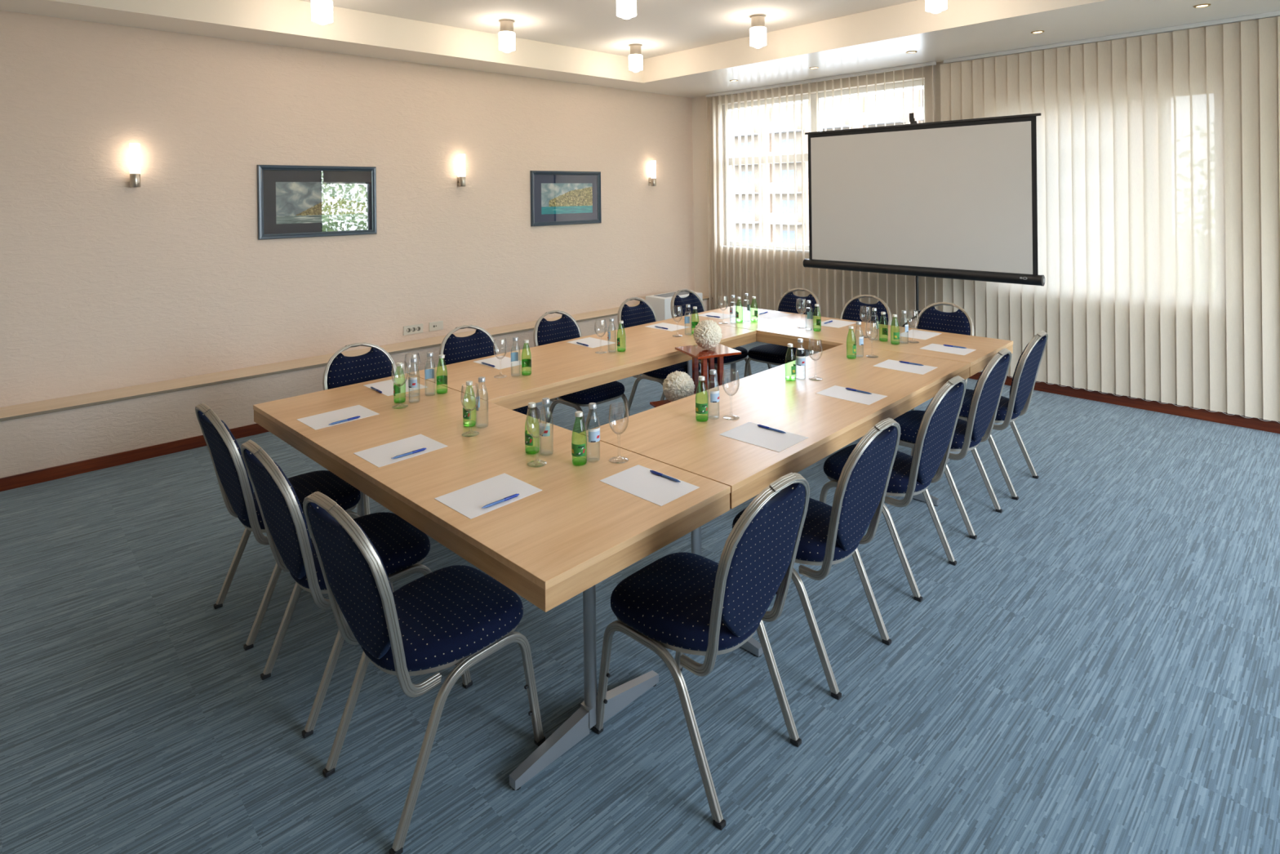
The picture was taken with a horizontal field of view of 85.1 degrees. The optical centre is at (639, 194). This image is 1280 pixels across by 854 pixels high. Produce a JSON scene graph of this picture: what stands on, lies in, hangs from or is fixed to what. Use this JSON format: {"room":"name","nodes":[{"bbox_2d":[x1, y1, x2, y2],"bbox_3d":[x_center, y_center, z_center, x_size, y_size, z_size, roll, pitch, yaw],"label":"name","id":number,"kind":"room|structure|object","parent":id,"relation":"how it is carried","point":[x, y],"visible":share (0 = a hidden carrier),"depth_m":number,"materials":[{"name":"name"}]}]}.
{"room":"conference room","nodes":[
{"label":"conference room","id":0,"kind":"room"},
{"bbox_2d":[0,10,694,407],"bbox_3d":[-2.448,0.041,5.973,8.413,3.400,0.200,-1,0,-44],"label":"wall","id":1,"kind":"structure","parent":0,"point":[106,283],"depth_m":5.43,"materials":[{"name":"paint"}]},
{"bbox_2d":[129,142,140,186],"bbox_3d":[-3.475,-0.200,4.798,0.060,0.300,0.095,-1,0,-44],"label":"wall lamp","id":2,"kind":"object","parent":1,"relation":"attached to","point":[135,154],"visible":1,"depth_m":4.76,"materials":[{"name":"white glass"}]},
{"bbox_2d":[257,164,377,239],"bbox_3d":[-2.599,0.055,5.674,0.922,0.576,0.026,-1,0,-44],"label":"framed picture","id":3,"kind":"object","parent":1,"relation":"attached to","point":[293,202],"visible":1,"depth_m":5.65,"materials":[{"name":"multicoloured paper"}]},
{"bbox_2d":[275,182,365,223],"bbox_3d":[-2.589,0.063,5.692,0.702,0.330,0.001,-1,0,-44],"label":"painting","id":4,"kind":"object","parent":3,"relation":"attached to","point":[296,202],"depth_m":5.68},
{"bbox_2d":[403,323,422,335],"bbox_3d":[-2.021,1.204,6.221,0.184,0.080,0.012,-1,0,-44],"label":"power socket","id":5,"kind":"object","parent":1,"relation":"attached to","point":[418,328],"visible":1,"depth_m":6.21,"materials":[{"name":"beige plastic"}]},
{"bbox_2d":[429,320,443,331],"bbox_3d":[-1.861,1.201,6.373,0.136,0.080,0.011,-1,0,-44],"label":"socket","id":6,"kind":"object","parent":1,"relation":"attached to","point":[434,326],"visible":1,"depth_m":6.37,"materials":[{"name":"beige plastic"}]},
{"bbox_2d":[457,154,466,186],"bbox_3d":[-1.668,-0.225,6.514,0.060,0.300,0.095,-1,0,-44],"label":"wall lamp","id":7,"kind":"object","parent":1,"relation":"attached to","point":[461,181],"visible":1,"depth_m":6.48,"materials":[{"name":"white glass"}]},
{"bbox_2d":[529,170,601,226],"bbox_3d":[-0.771,0.037,7.410,0.925,0.568,0.026,-1,0,-44],"label":"framed picture","id":8,"kind":"object","parent":1,"relation":"attached to","point":[557,197],"visible":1,"depth_m":7.39,"materials":[{"name":"multicoloured paper"}]},
{"bbox_2d":[541,182,592,214],"bbox_3d":[-0.769,0.041,7.420,0.680,0.321,0.001,-1,0,-44],"label":"painting","id":9,"kind":"object","parent":8,"relation":"attached to","point":[557,198],"depth_m":7.41},
{"bbox_2d":[648,160,656,186],"bbox_3d":[0.147,-0.249,8.237,0.060,0.300,0.095,-1,0,-44],"label":"wall lamp","id":10,"kind":"object","parent":1,"relation":"attached to","point":[652,180],"visible":1,"depth_m":8.20,"materials":[{"name":"silver metal"}]},
{"bbox_2d":[0,299,709,478],"bbox_3d":[-2.189,1.531,5.867,8.213,0.414,0.289,-1,0,-44],"label":"wall","id":11,"kind":"structure","parent":0,"point":[44,441],"depth_m":4.66,"materials":[{"name":"paint"}]},
{"bbox_2d":[0,423,269,491],"bbox_3d":[-2.083,1.698,5.757,8.213,0.078,0.014,-1,0,-44],"label":"baseboard","id":12,"kind":"structure","parent":11,"relation":"attached to","point":[9,482],"depth_m":4.49,"materials":[{"name":"brown wood"}]},
{"bbox_2d":[0,296,712,421],"bbox_3d":[-2.188,1.314,5.862,8.213,0.020,0.301,-1,0,-44],"label":"trim","id":13,"kind":"structure","parent":11,"relation":"on","point":[45,406],"depth_m":5.03,"materials":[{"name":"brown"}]},
{"bbox_2d":[300,0,916,58],"bbox_3d":[0.348,-1.587,3.187,8.663,0.250,8.117,-1,0,-44],"label":"ceiling","id":14,"kind":"structure","parent":0,"point":[662,27],"depth_m":5.72,"materials":[{"name":"white paint"}]},
{"bbox_2d":[311,0,333,24],"bbox_3d":[-2.185,-1.301,4.796,0.136,0.264,0.136,-1,0,-44],"label":"ceiling lamp","id":15,"kind":"object","parent":14,"relation":"attached to","point":[322,11],"visible":1,"depth_m":4.75,"materials":[{"name":"white glass"}]},
{"bbox_2d":[498,18,515,53],"bbox_3d":[-1.110,-1.316,5.817,0.136,0.264,0.136,-1,0,-44],"label":"ceiling lamp","id":16,"kind":"object","parent":14,"relation":"attached to","point":[506,35],"visible":1,"depth_m":5.77,"materials":[{"name":"silver metal"}]},
{"bbox_2d":[616,0,636,19],"bbox_3d":[-0.093,-1.327,4.746,0.136,0.264,0.136,-1,0,-44],"label":"ceiling lamp","id":17,"kind":"object","parent":14,"relation":"attached to","point":[625,9],"visible":1,"depth_m":4.70,"materials":[{"name":"white glass"}]},
{"bbox_2d":[628,43,642,72],"bbox_3d":[-0.042,-1.330,6.831,0.136,0.264,0.136,-1,0,-44],"label":"ceiling lamp","id":18,"kind":"object","parent":14,"relation":"attached to","point":[635,58],"visible":1,"depth_m":6.78,"materials":[{"name":"white glass"}]},
{"bbox_2d":[749,13,766,48],"bbox_3d":[0.975,-1.341,5.760,0.136,0.264,0.136,-1,0,-44],"label":"ceiling lamp","id":19,"kind":"object","parent":14,"relation":"attached to","point":[757,31],"visible":1,"depth_m":5.71,"materials":[{"name":"white glass"}]},
{"bbox_2d":[924,0,947,13],"bbox_3d":[1.990,-1.352,4.690,0.136,0.264,0.136,-1,0,-44],"label":"ceiling lamp","id":20,"kind":"object","parent":14,"relation":"attached to","point":[935,6],"visible":1,"depth_m":4.65,"materials":[{"name":"silver metal"}]},
{"bbox_2d":[0,341,1279,853],"bbox_3d":[0.390,1.835,3.191,8.663,0.250,8.117,-1,0,-44],"label":"floor","id":21,"kind":"structure","parent":0,"point":[1096,670],"depth_m":2.40,"materials":[{"name":"carpet"}]},
{"bbox_2d":[195,402,360,650],"bbox_3d":[-1.504,1.278,2.945,0.411,0.912,0.609,-1,0,44],"label":"banquet chair","id":22,"kind":"object","parent":21,"relation":"on","point":[239,498],"visible":0.73,"depth_m":2.79,"materials":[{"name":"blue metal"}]},
{"bbox_2d":[240,440,431,737],"bbox_3d":[-1.071,1.273,2.511,0.411,0.912,0.609,-1,0,44],"label":"banquet chair","id":23,"kind":"object","parent":21,"relation":"on","point":[402,548],"visible":0.77,"depth_m":2.38,"materials":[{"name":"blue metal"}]},
{"bbox_2d":[322,342,397,515],"bbox_3d":[-1.362,1.275,3.667,0.609,0.912,0.411,-1,0,44],"label":"banquet chair","id":24,"kind":"object","parent":21,"relation":"on","point":[340,371],"visible":0.21,"depth_m":3.80,"materials":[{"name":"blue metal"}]},
{"bbox_2d":[302,491,545,853],"bbox_3d":[-0.658,1.269,2.102,0.411,0.912,0.609,-1,0,42],"label":"banquet chair","id":25,"kind":"object","parent":21,"relation":"on","point":[446,617],"visible":1,"depth_m":1.99,"materials":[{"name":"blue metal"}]},
{"bbox_2d":[439,324,540,419],"bbox_3d":[-0.887,1.269,4.158,0.609,0.912,0.411,-1,0,44],"label":"banquet chair","id":26,"kind":"object","parent":21,"relation":"on","point":[479,344],"visible":0.2,"depth_m":4.28,"materials":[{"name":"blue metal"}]},
{"bbox_2d":[253,373,730,790],"bbox_3d":[-0.761,1.355,2.817,2.220,0.740,0.780,-1,0,44],"label":"conference table","id":27,"kind":"object","parent":21,"relation":"on","point":[553,544],"visible":0.76,"depth_m":2.32,"materials":[{"name":"brown wood"}]},
{"bbox_2d":[297,404,378,430],"bbox_3d":[-1.345,0.991,3.113,0.206,0.001,0.282,-1,0,43],"label":"paper sheet","id":28,"kind":"object","parent":27,"relation":"on","point":[322,420],"visible":1,"depth_m":3.11,"materials":[{"name":"white paper"}]},
{"bbox_2d":[328,415,359,424],"bbox_3d":[-1.288,0.985,3.043,0.011,0.010,0.140,-1,0,41],"label":"ballpoint pen","id":29,"kind":"object","parent":28,"relation":"on","point":[357,416],"visible":1,"depth_m":3.04,"materials":[{"name":"blue plastic"}]},
{"bbox_2d":[364,377,427,395],"bbox_3d":[-1.262,0.989,3.600,0.285,0.001,0.214,-1,0,45],"label":"paper sheet","id":30,"kind":"object","parent":27,"relation":"on","point":[386,387],"visible":0.79,"depth_m":3.60,"materials":[{"name":"white paper"}]},
{"bbox_2d":[393,361,405,402],"bbox_3d":[-1.146,0.895,3.327,0.056,0.187,0.056,-1,0,7],"label":"water bottle","id":31,"kind":"object","parent":27,"relation":"on","point":[396,388],"visible":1,"depth_m":3.34,"materials":[{"name":"green glass"}]},
{"bbox_2d":[353,434,448,467],"bbox_3d":[-0.923,0.986,2.697,0.208,0.001,0.282,-1,0,43],"label":"paper sheet","id":32,"kind":"object","parent":27,"relation":"on","point":[380,455],"visible":1,"depth_m":2.69,"materials":[{"name":"white paper"}]},
{"bbox_2d":[391,448,426,458],"bbox_3d":[-0.875,0.981,2.644,0.011,0.010,0.140,-1,0,44],"label":"ballpoint pen","id":33,"kind":"object","parent":32,"relation":"on","point":[420,449],"visible":1,"depth_m":2.64,"materials":[{"name":"blue plastic"}]},
{"bbox_2d":[408,357,420,400],"bbox_3d":[-1.075,0.883,3.322,0.052,0.208,0.052,-1,0,12],"label":"water bottle","id":34,"kind":"object","parent":27,"relation":"on","point":[412,382],"visible":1,"depth_m":3.30,"materials":[{"name":"clear glass"}]},
{"bbox_2d":[424,351,435,394],"bbox_3d":[-1.034,0.883,3.436,0.052,0.208,0.052,-1,0,-33],"label":"water bottle","id":35,"kind":"object","parent":27,"relation":"on","point":[428,373],"visible":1,"depth_m":3.45,"materials":[{"name":"clear glass"}]},
{"bbox_2d":[435,354,448,392],"bbox_3d":[-0.987,0.893,3.474,0.056,0.187,0.056,-1,0,-16],"label":"water bottle","id":36,"kind":"object","parent":27,"relation":"on","point":[441,380],"visible":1,"depth_m":3.49,"materials":[{"name":"green glass"}]},
{"bbox_2d":[462,380,476,425],"bbox_3d":[-0.727,0.890,2.975,0.056,0.187,0.056,-1,0,-41],"label":"water bottle","id":37,"kind":"object","parent":27,"relation":"on","point":[466,414],"visible":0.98,"depth_m":2.95,"materials":[{"name":"green glass"}]},
{"bbox_2d":[460,386,479,436],"bbox_3d":[-0.697,0.881,2.862,0.074,0.204,0.073,-1,0,0],"label":"wine glass","id":38,"kind":"object","parent":27,"relation":"on","point":[477,386],"visible":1,"depth_m":2.86,"materials":[{"name":"clear glass"}]},
{"bbox_2d":[460,386,479,411],"bbox_3d":[-0.697,0.834,2.862,0.074,0.108,0.073,-1,0,0],"label":"bowl","id":39,"kind":"object","parent":38,"relation":"on","point":[477,386],"depth_m":2.86,"materials":[{"name":"clear glass"}]},
{"bbox_2d":[475,376,488,426],"bbox_3d":[-0.670,0.879,2.957,0.052,0.208,0.052,-1,0,-6],"label":"water bottle","id":40,"kind":"object","parent":27,"relation":"on","point":[482,379],"visible":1,"depth_m":2.95,"materials":[{"name":"clear glass"}]},
{"bbox_2d":[434,473,542,519],"bbox_3d":[-0.495,0.982,2.285,0.212,0.001,0.275,-1,0,44],"label":"paper sheet","id":41,"kind":"object","parent":27,"relation":"on","point":[468,501],"visible":1,"depth_m":2.28,"materials":[{"name":"white paper"}]},
{"bbox_2d":[481,493,519,508],"bbox_3d":[-0.444,0.976,2.223,0.140,0.010,0.011,-1,0,-44],"label":"ballpoint pen","id":42,"kind":"object","parent":41,"relation":"on","point":[509,497],"visible":1,"depth_m":2.22,"materials":[{"name":"blue plastic"}]},
{"bbox_2d":[524,401,539,453],"bbox_3d":[-0.410,0.887,2.655,0.056,0.187,0.056,-1,0,-32],"label":"water bottle","id":43,"kind":"object","parent":27,"relation":"on","point":[528,438],"visible":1,"depth_m":2.64,"materials":[{"name":"green glass"}]},
{"bbox_2d":[526,407,546,467],"bbox_3d":[-0.376,0.878,2.538,0.074,0.204,0.073,-1,0,11],"label":"wine glass","id":44,"kind":"object","parent":27,"relation":"on","point":[544,407],"visible":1,"depth_m":2.54,"materials":[{"name":"clear glass"}]},
{"bbox_2d":[526,407,546,438],"bbox_3d":[-0.377,0.830,2.538,0.074,0.108,0.073,-1,0,11],"label":"bowl","id":45,"kind":"object","parent":44,"relation":"on","point":[544,407],"depth_m":2.53,"materials":[{"name":"clear glass"}]},
{"bbox_2d":[539,397,553,454],"bbox_3d":[-0.354,0.876,2.638,0.052,0.208,0.052,-1,0,24],"label":"water bottle","id":46,"kind":"object","parent":27,"relation":"on","point":[545,400],"visible":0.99,"depth_m":2.62,"materials":[{"name":"clear glass"}]},
{"bbox_2d":[571,410,586,463],"bbox_3d":[-0.221,0.885,2.538,0.056,0.187,0.056,-1,0,14],"label":"water bottle","id":47,"kind":"object","parent":27,"relation":"on","point":[578,451],"visible":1,"depth_m":2.52,"materials":[{"name":"green glass"}]},
{"bbox_2d":[586,402,599,459],"bbox_3d":[-0.173,0.874,2.569,0.052,0.208,0.052,-1,0,-26],"label":"water bottle","id":48,"kind":"object","parent":27,"relation":"on","point":[593,434],"visible":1,"depth_m":2.55,"materials":[{"name":"clear glass"}]},
{"bbox_2d":[600,464,699,506],"bbox_3d":[0.030,0.975,2.351,0.286,0.001,0.190,-1,0,44],"label":"paper sheet","id":49,"kind":"object","parent":27,"relation":"on","point":[637,480],"visible":1,"depth_m":2.34,"materials":[{"name":"white paper"}]},
{"bbox_2d":[649,470,680,482],"bbox_3d":[0.086,0.969,2.400,0.140,0.010,0.011,-1,0,44],"label":"ballpoint pen","id":50,"kind":"object","parent":49,"relation":"on","point":[651,471],"visible":1,"depth_m":2.40,"materials":[{"name":"blue plastic"}]},
{"bbox_2d":[533,310,630,431],"bbox_3d":[-0.399,1.262,4.670,0.609,0.912,0.411,-1,0,44],"label":"banquet chair","id":51,"kind":"object","parent":21,"relation":"on","point":[566,327],"visible":0.53,"depth_m":4.64,"materials":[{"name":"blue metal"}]},
{"bbox_2d":[408,317,756,409],"bbox_3d":[-0.228,1.346,4.407,0.776,0.740,2.238,-1,0,44],"label":"conference table","id":52,"kind":"object","parent":21,"relation":"on","point":[561,368],"visible":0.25,"depth_m":4.05,"materials":[{"name":"brown wood"}]},
{"bbox_2d":[474,355,522,369],"bbox_3d":[-0.817,0.983,4.090,0.274,0.001,0.204,-1,0,45],"label":"paper sheet","id":53,"kind":"object","parent":52,"relation":"on","point":[500,362],"visible":0.79,"depth_m":4.09,"materials":[{"name":"white paper"}]},
{"bbox_2d":[511,337,520,375],"bbox_3d":[-0.674,0.878,3.780,0.052,0.208,0.052,-1,0,-40],"label":"water bottle","id":54,"kind":"object","parent":52,"relation":"on","point":[514,356],"visible":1,"depth_m":3.80,"materials":[{"name":"clear glass"}]},
{"bbox_2d":[520,339,531,373],"bbox_3d":[-0.620,0.888,3.807,0.056,0.187,0.056,-1,0,4],"label":"water bottle","id":55,"kind":"object","parent":52,"relation":"on","point":[526,362],"visible":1,"depth_m":3.83,"materials":[{"name":"green glass"}]},
{"bbox_2d":[567,337,615,347],"bbox_3d":[-0.322,0.977,4.605,0.268,0.001,0.210,-1,0,45],"label":"paper sheet","id":56,"kind":"object","parent":52,"relation":"on","point":[591,342],"visible":1,"depth_m":4.60,"materials":[{"name":"white paper"}]},
{"bbox_2d":[645,322,690,331],"bbox_3d":[0.199,0.970,5.114,0.270,0.001,0.205,-1,0,44],"label":"paper sheet","id":57,"kind":"object","parent":52,"relation":"on","point":[671,327],"visible":1,"depth_m":5.11,"materials":[{"name":"white paper"}]},
{"bbox_2d":[617,297,701,417],"bbox_3d":[0.150,1.255,5.237,0.609,0.912,0.411,-1,0,44],"label":"banquet chair","id":58,"kind":"object","parent":21,"relation":"on","point":[643,313],"visible":0.44,"depth_m":5.28,"materials":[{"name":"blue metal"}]},
{"bbox_2d":[649,399,671,407],"bbox_3d":[0.225,1.459,3.999,0.250,0.505,0.250,-1,0,-24],"label":"stand","id":59,"kind":"object","parent":21,"relation":"on","point":[656,403],"visible":0.03,"depth_m":4.04,"materials":[{"name":"brown wood"}]},
{"bbox_2d":[662,370,695,401],"bbox_3d":[0.222,1.111,4.010,0.190,0.189,0.189,-1,0,-44],"label":"flower ball","id":60,"kind":"object","parent":59,"relation":"on","point":[677,385],"visible":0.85,"depth_m":3.95,"materials":[{"name":"beige plant"}]},
{"bbox_2d":[645,291,702,321],"bbox_3d":[0.392,1.414,7.887,0.620,0.580,0.307,-1,0,-44],"label":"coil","id":61,"kind":"object","parent":21,"relation":"on","point":[660,304],"visible":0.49,"depth_m":7.65,"materials":[{"name":"white plastic"}]},
{"bbox_2d":[654,291,688,297],"bbox_3d":[0.387,1.127,7.888,0.460,0.005,0.188,-1,0,-44],"label":"grille","id":62,"kind":"object","parent":61,"relation":"attached to","point":[666,295],"depth_m":7.86,"materials":[{"name":"grey"}]},
{"bbox_2d":[592,472,809,830],"bbox_3d":[0.203,1.258,2.173,0.609,0.912,0.411,-1,0,44],"label":"banquet chair","id":63,"kind":"object","parent":21,"relation":"on","point":[682,602],"visible":1,"depth_m":2.05,"materials":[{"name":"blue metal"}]},
{"bbox_2d":[675,343,741,394],"bbox_3d":[0.408,1.316,4.161,0.290,0.785,0.290,-1,0,-24],"label":"stand","id":64,"kind":"object","parent":21,"relation":"on","point":[696,352],"visible":0.45,"depth_m":4.12,"materials":[{"name":"brown wood"}]},
{"bbox_2d":[693,319,722,348],"bbox_3d":[0.403,0.835,4.165,0.174,0.175,0.173,-1,0,-23],"label":"flower ball","id":65,"kind":"object","parent":64,"relation":"on","point":[707,334],"visible":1,"depth_m":4.11,"materials":[{"name":"beige plant"}]},
{"bbox_2d":[670,288,751,389],"bbox_3d":[0.571,1.249,5.672,0.609,0.912,0.411,-1,0,44],"label":"banquet chair","id":66,"kind":"object","parent":21,"relation":"on","point":[677,304],"visible":0.29,"depth_m":5.73,"materials":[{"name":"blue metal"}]},
{"bbox_2d":[579,343,969,657],"bbox_3d":[0.811,1.335,3.402,0.772,0.740,2.238,-1,0,44],"label":"conference table","id":67,"kind":"object","parent":21,"relation":"on","point":[670,433],"visible":0.56,"depth_m":3.05,"materials":[{"name":"brown wood"}]},
{"bbox_2d":[695,375,708,419],"bbox_3d":[0.266,0.878,3.006,0.056,0.187,0.056,-1,0,14],"label":"water bottle","id":68,"kind":"object","parent":67,"relation":"on","point":[700,408],"visible":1,"depth_m":2.98,"materials":[{"name":"green glass"}]},
{"bbox_2d":[707,368,719,417],"bbox_3d":[0.319,0.867,3.033,0.052,0.208,0.052,-1,0,-26],"label":"water bottle","id":69,"kind":"object","parent":67,"relation":"on","point":[714,395],"visible":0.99,"depth_m":3.01,"materials":[{"name":"clear glass"}]},
{"bbox_2d":[719,422,808,452],"bbox_3d":[0.495,0.969,2.799,0.285,0.001,0.210,-1,0,44],"label":"paper sheet","id":70,"kind":"object","parent":67,"relation":"on","point":[750,433],"visible":0.93,"depth_m":2.79,"materials":[{"name":"white paper"}]},
{"bbox_2d":[757,424,786,433],"bbox_3d":[0.540,0.963,2.867,0.011,0.010,0.140,-1,0,-44],"label":"ballpoint pen","id":71,"kind":"object","parent":70,"relation":"on","point":[759,425],"visible":1,"depth_m":2.87,"materials":[{"name":"blue plastic"}]},
{"bbox_2d":[785,343,795,379],"bbox_3d":[0.782,0.871,3.630,0.056,0.187,0.056,-1,0,23],"label":"water bottle","id":72,"kind":"object","parent":67,"relation":"on","point":[793,367],"visible":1,"depth_m":3.61,"materials":[{"name":"green glass"}]},
{"bbox_2d":[795,338,805,377],"bbox_3d":[0.840,0.860,3.650,0.052,0.208,0.052,-1,0,8],"label":"water bottle","id":73,"kind":"object","parent":67,"relation":"on","point":[800,361],"visible":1,"depth_m":3.63,"materials":[{"name":"clear glass"}]},
{"bbox_2d":[815,385,887,404],"bbox_3d":[1.014,0.962,3.352,0.276,0.001,0.188,-1,0,45],"label":"paper sheet","id":74,"kind":"object","parent":67,"relation":"on","point":[838,392],"visible":1,"depth_m":3.34,"materials":[{"name":"white paper"}]},
{"bbox_2d":[846,325,856,358],"bbox_3d":[1.238,0.865,4.087,0.056,0.187,0.056,-1,0,21],"label":"water bottle","id":75,"kind":"object","parent":67,"relation":"on","point":[854,346],"visible":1,"depth_m":4.07,"materials":[{"name":"green glass"}]},
{"bbox_2d":[856,320,863,355],"bbox_3d":[1.292,0.854,4.117,0.052,0.208,0.052,-1,0,42],"label":"water bottle","id":76,"kind":"object","parent":67,"relation":"on","point":[858,322],"visible":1,"depth_m":4.10,"materials":[{"name":"clear glass"}]},
{"bbox_2d":[873,359,937,374],"bbox_3d":[1.471,0.956,3.874,0.280,0.001,0.203,-1,0,44],"label":"paper sheet","id":77,"kind":"object","parent":67,"relation":"on","point":[890,364],"visible":1,"depth_m":3.86,"materials":[{"name":"white paper"}]},
{"bbox_2d":[743,288,821,377],"bbox_3d":[1.159,1.242,5.636,0.411,0.912,0.609,-1,0,44],"label":"banquet chair","id":78,"kind":"object","parent":21,"relation":"on","point":[770,353],"visible":0.52,"depth_m":5.62,"materials":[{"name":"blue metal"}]},
{"bbox_2d":[732,417,900,699],"bbox_3d":[0.655,1.252,2.650,0.609,0.912,0.411,-1,0,44],"label":"banquet chair","id":79,"kind":"object","parent":21,"relation":"on","point":[830,535],"visible":0.66,"depth_m":2.48,"materials":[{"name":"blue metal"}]},
{"bbox_2d":[675,305,1013,463],"bbox_3d":[1.344,1.326,4.993,2.220,0.740,0.780,-1,0,44],"label":"conference table","id":80,"kind":"object","parent":21,"relation":"on","point":[783,331],"visible":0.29,"depth_m":4.74,"materials":[{"name":"brown wood"}]},
{"bbox_2d":[697,311,735,319],"bbox_3d":[0.612,0.964,5.555,0.270,0.001,0.205,-1,0,45],"label":"paper sheet","id":81,"kind":"object","parent":80,"relation":"on","point":[722,316],"visible":0.79,"depth_m":5.55,"materials":[{"name":"white paper"}]},
{"bbox_2d":[751,311,791,319],"bbox_3d":[1.046,0.959,5.544,0.282,0.001,0.210,-1,0,-45],"label":"paper sheet","id":82,"kind":"object","parent":80,"relation":"on","point":[771,315],"visible":0.86,"depth_m":5.53,"materials":[{"name":"white paper"}]},
{"bbox_2d":[813,303,821,330],"bbox_3d":[1.242,0.864,4.899,0.056,0.187,0.056,-1,0,-14],"label":"water bottle","id":83,"kind":"object","parent":80,"relation":"on","point":[818,321],"visible":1,"depth_m":4.91,"materials":[{"name":"green glass"}]},
{"bbox_2d":[813,319,856,328],"bbox_3d":[1.443,0.954,5.164,0.212,0.001,0.276,-1,0,45],"label":"paper sheet","id":84,"kind":"object","parent":80,"relation":"on","point":[835,323],"visible":0.86,"depth_m":5.15,"materials":[{"name":"white paper"}]},
{"bbox_2d":[879,311,888,340],"bbox_3d":[1.588,0.860,4.551,0.056,0.187,0.056,-1,0,-17],"label":"water bottle","id":85,"kind":"object","parent":80,"relation":"on","point":[885,331],"visible":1,"depth_m":4.56,"materials":[{"name":"green glass"}]},
{"bbox_2d":[890,314,899,343],"bbox_3d":[1.627,0.860,4.452,0.056,0.187,0.056,-1,0,-30],"label":"water bottle","id":86,"kind":"object","parent":80,"relation":"on","point":[896,335],"visible":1,"depth_m":4.43,"materials":[{"name":"green glass"}]},
{"bbox_2d":[899,329,942,339],"bbox_3d":[1.888,0.949,4.733,0.208,0.001,0.276,-1,0,45],"label":"paper sheet","id":87,"kind":"object","parent":80,"relation":"on","point":[916,334],"visible":0.86,"depth_m":4.73,"materials":[{"name":"white paper"}]},
{"bbox_2d":[920,343,976,355],"bbox_3d":[1.890,0.950,4.286,0.268,0.001,0.197,-1,0,45],"label":"paper sheet","id":88,"kind":"object","parent":80,"relation":"on","point":[935,347],"visible":1,"depth_m":4.28,"materials":[{"name":"white paper"}]},
{"bbox_2d":[840,294,892,325],"bbox_3d":[1.587,1.237,5.222,0.411,0.912,0.609,-1,0,44],"label":"banquet chair","id":89,"kind":"object","parent":21,"relation":"on","point":[852,309],"visible":0.12,"depth_m":5.37,"materials":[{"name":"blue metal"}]},
{"bbox_2d":[819,375,966,601],"bbox_3d":[1.155,1.245,3.204,0.609,0.912,0.411,-1,0,44],"label":"banquet chair","id":90,"kind":"object","parent":21,"relation":"on","point":[910,476],"visible":0.71,"depth_m":3.04,"materials":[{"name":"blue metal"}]},
{"bbox_2d":[803,112,1044,327],"bbox_3d":[2.413,0.484,6.181,0.756,2.395,2.138,-1,0,-44],"label":"projection screen","id":91,"kind":"object","parent":21,"relation":"on","point":[954,199],"visible":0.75,"depth_m":6.00,"materials":[{"name":"grey fabric"}]},
{"bbox_2d":[911,302,973,410],"bbox_3d":[2.010,1.233,4.812,0.411,0.912,0.609,-1,0,44],"label":"banquet chair","id":92,"kind":"object","parent":21,"relation":"on","point":[959,322],"visible":0.31,"depth_m":4.96,"materials":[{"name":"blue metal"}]},
{"bbox_2d":[893,347,1011,539],"bbox_3d":[1.631,1.239,3.718,0.609,0.912,0.411,-1,0,44],"label":"banquet chair","id":93,"kind":"object","parent":21,"relation":"on","point":[988,390],"visible":0.57,"depth_m":3.56,"materials":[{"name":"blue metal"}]},
{"bbox_2d":[958,330,1048,500],"bbox_3d":[2.069,1.233,4.146,0.609,0.912,0.411,-1,0,44],"label":"banquet chair","id":94,"kind":"object","parent":21,"relation":"on","point":[1024,376],"visible":0.61,"depth_m":3.97,"materials":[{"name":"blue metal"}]},
{"bbox_2d":[0,0,1279,97],"bbox_3d":[0.316,-1.332,3.188,8.213,0.257,7.667,-1,0,-44],"label":"ceiling","id":95,"kind":"structure","parent":0,"point":[880,38],"depth_m":5.57,"materials":[{"name":"white paint"}]},
{"bbox_2d":[692,16,1277,328],"bbox_3d":[3.418,-0.030,6.085,0.250,3.400,8.117,-1,0,-44],"label":"wall","id":96,"kind":"structure","parent":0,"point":[932,87],"depth_m":7.85,"materials":[{"name":"paint"}]},
{"bbox_2d":[706,61,936,325],"bbox_3d":[1.800,0.190,7.516,0.105,2.834,2.808,-1,0,-44],"label":"vertical blind","id":97,"kind":"object","parent":96,"relation":"attached to","point":[933,63],"visible":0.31,"depth_m":7.96,"materials":[{"name":"beige fabric"}]},
{"bbox_2d":[720,79,924,253],"bbox_3d":[1.900,-0.234,7.620,0.174,1.740,2.550,-1,0,-44],"label":"window","id":98,"kind":"structure","parent":96,"relation":"attached to","point":[917,82],"depth_m":7.90,"materials":[{"name":"white paint"}]},
{"bbox_2d":[940,10,1279,422],"bbox_3d":[4.328,0.163,4.853,0.040,2.834,4.437,-1,0,-44],"label":"vertical blind","id":99,"kind":"object","parent":96,"relation":"attached to","point":[1158,154],"visible":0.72,"depth_m":5.31,"materials":[{"name":"beige fabric"}]},
{"bbox_2d":[968,371,1279,433],"bbox_3d":[3.430,1.627,5.905,0.014,0.085,7.364,-1,0,-44],"label":"baseboard","id":100,"kind":"structure","parent":96,"relation":"attached to","point":[1272,426],"depth_m":5.33,"materials":[{"name":"brown wood"}]},
{"label":"outside","id":101,"kind":"structure","parent":0,"visible":0},
{"bbox_3d":[14.701,6.650,29.679,180.000,0.300,200.000,-1,0,-44],"label":"ground","id":102,"kind":"structure","parent":101,"visible":0},
{"bbox_2d":[733,86,924,244],"bbox_3d":[16.428,-1.385,76.182,13.300,15.600,65.050,-1,0,-44],"label":"apartment building","id":103,"kind":"structure","parent":102,"relation":"on","point":[918,114],"depth_m":69.39,"materials":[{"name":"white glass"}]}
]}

